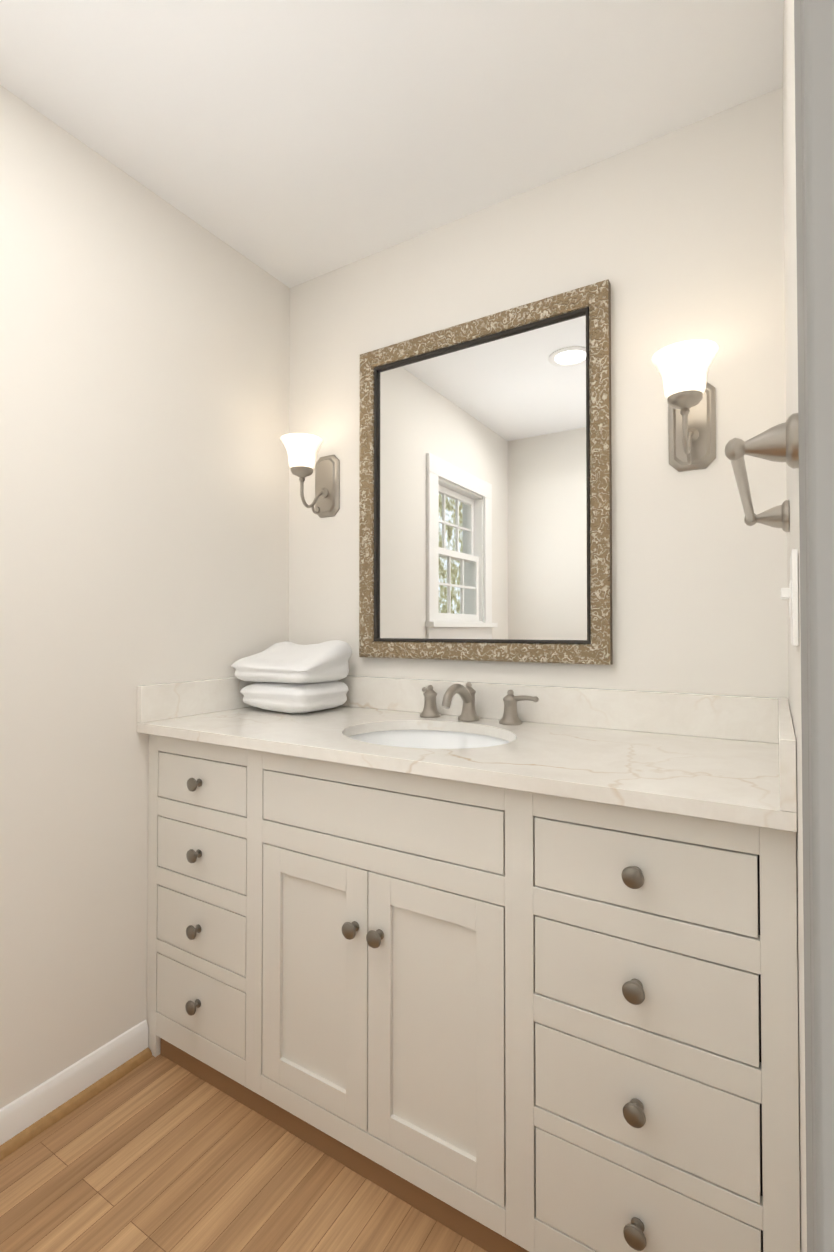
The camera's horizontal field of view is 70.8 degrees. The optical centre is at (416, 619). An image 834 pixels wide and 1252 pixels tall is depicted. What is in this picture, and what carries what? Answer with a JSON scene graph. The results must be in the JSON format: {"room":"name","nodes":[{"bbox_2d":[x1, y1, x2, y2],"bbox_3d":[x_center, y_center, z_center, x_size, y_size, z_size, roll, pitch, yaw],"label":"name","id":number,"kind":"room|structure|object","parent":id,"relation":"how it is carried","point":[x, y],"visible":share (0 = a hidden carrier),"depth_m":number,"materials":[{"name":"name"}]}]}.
{"room":"bathroom","nodes":[
{"label":"bathroom","id":0,"kind":"room"},
{"bbox_2d":[0,85,289,1108],"bbox_3d":[-1.075,-0.016,1.216,0.120,2.400,2.160,-1,-1,31],"label":"wall","id":1,"kind":"structure","parent":0,"point":[144,429],"depth_m":1.52,"materials":[{"name":"white paint"}]},
{"bbox_2d":[0,1019,151,1160],"bbox_3d":[-1.122,1.135,0.973,0.031,0.090,1.486,-1,-1,31],"label":"baseboard","id":2,"kind":"structure","parent":1,"relation":"attached to","point":[34,1112],"depth_m":1.43,"materials":[{"name":"white paint"}]},
{"bbox_2d":[0,1054,486,1251],"bbox_3d":[0.044,1.198,0.226,3.400,0.060,3.250,-1,-1,31],"label":"floor","id":3,"kind":"structure","parent":0,"point":[160,1153],"depth_m":1.22,"materials":[{"name":"brown wood"}]},
{"bbox_2d":[147,734,799,1251],"bbox_3d":[0.034,0.747,1.450,1.513,0.882,0.579,-1,-1,31],"label":"bathroom vanity","id":4,"kind":"object","parent":3,"relation":"on","point":[489,1018],"visible":0.96,"depth_m":1.08,"materials":[{"name":"white paint"}]},
{"bbox_2d":[137,676,796,831],"bbox_3d":[0.033,0.321,1.455,1.513,0.286,0.584,-1,-1,31],"label":"countertop","id":5,"kind":"structure","parent":4,"relation":"on","point":[729,758],"depth_m":1.35,"materials":[{"name":"stone"}]},
{"bbox_2d":[231,640,351,713],"bbox_3d":[-0.396,0.174,1.863,0.316,0.219,0.264,-1,-1,31],"label":"towels","id":6,"kind":"object","parent":5,"relation":"on","point":[289,677],"visible":1,"depth_m":1.78,"materials":[{"name":"white fabric"}]},
{"bbox_2d":[420,682,538,724],"bbox_3d":[0.135,0.226,1.597,0.388,0.107,0.192,-1,-1,31],"label":"faucet","id":7,"kind":"object","parent":5,"relation":"on","point":[468,712],"visible":1,"depth_m":1.61,"materials":[{"name":"silver metal"}]},
{"bbox_2d":[0,0,783,287],"bbox_3d":[0.044,-1.261,0.265,3.400,0.060,3.250,-1,-1,31],"label":"ceiling","id":8,"kind":"structure","parent":0,"point":[290,143],"depth_m":1.35,"materials":[{"name":"white paint"}]},
{"bbox_2d":[289,87,788,699],"bbox_3d":[0.217,-0.007,1.763,1.755,2.400,0.120,-1,-1,31],"label":"wall","id":9,"kind":"structure","parent":0,"point":[673,237],"depth_m":1.48,"materials":[{"name":"white paint"}]},
{"bbox_2d":[280,433,339,517],"bbox_3d":[-0.358,-0.470,1.933,0.138,0.231,0.199,-1,-1,31],"label":"sconce","id":10,"kind":"object","parent":9,"relation":"attached to","point":[302,449],"visible":1,"depth_m":1.96,"materials":[{"name":"silver metal"}]},
{"bbox_2d":[359,279,612,664],"bbox_3d":[0.156,-0.377,1.714,0.796,0.990,0.031,-1,-1,31],"label":"mirror","id":11,"kind":"object","parent":9,"relation":"attached to","point":[485,498],"visible":1,"depth_m":1.69,"materials":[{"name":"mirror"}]},
{"bbox_2d":[651,339,718,471],"bbox_3d":[0.616,-0.479,1.339,0.138,0.231,0.199,-1,-1,31],"label":"sconce","id":12,"kind":"object","parent":9,"relation":"attached to","point":[682,367],"visible":1,"depth_m":1.31,"materials":[{"name":"white glass"}]},
{"bbox_2d":[783,0,806,1251],"bbox_3d":[0.352,-0.029,0.415,0.120,2.400,2.040,-1,-1,31],"label":"wall","id":13,"kind":"structure","parent":0,"point":[791,352],"depth_m":0.82,"materials":[{"name":"white paint"}]},
{"bbox_2d":[725,413,798,531],"bbox_3d":[0.527,-0.196,0.891,0.073,0.060,0.570,-1,-1,31],"label":"towel rail","id":14,"kind":"object","parent":13,"relation":"attached to","point":[778,443],"visible":0.96,"depth_m":0.68,"materials":[{"name":"silver metal"}]},
{"bbox_2d":[781,549,798,645],"bbox_3d":[0.475,-0.026,0.750,0.017,0.115,0.116,-1,-1,31],"label":"light switch","id":15,"kind":"object","parent":13,"relation":"attached to","point":[790,593],"visible":1,"depth_m":0.70,"materials":[{"name":"white plastic"}]},
{"bbox_2d":[794,0,833,1251],"bbox_3d":[0.024,0.105,-0.125,0.150,2.115,0.810,-1,-1,31],"label":"door frame","id":16,"kind":"structure","parent":13,"relation":"attached to","point":[814,72],"depth_m":0.19,"materials":[{"name":"grey paint"}]}
]}

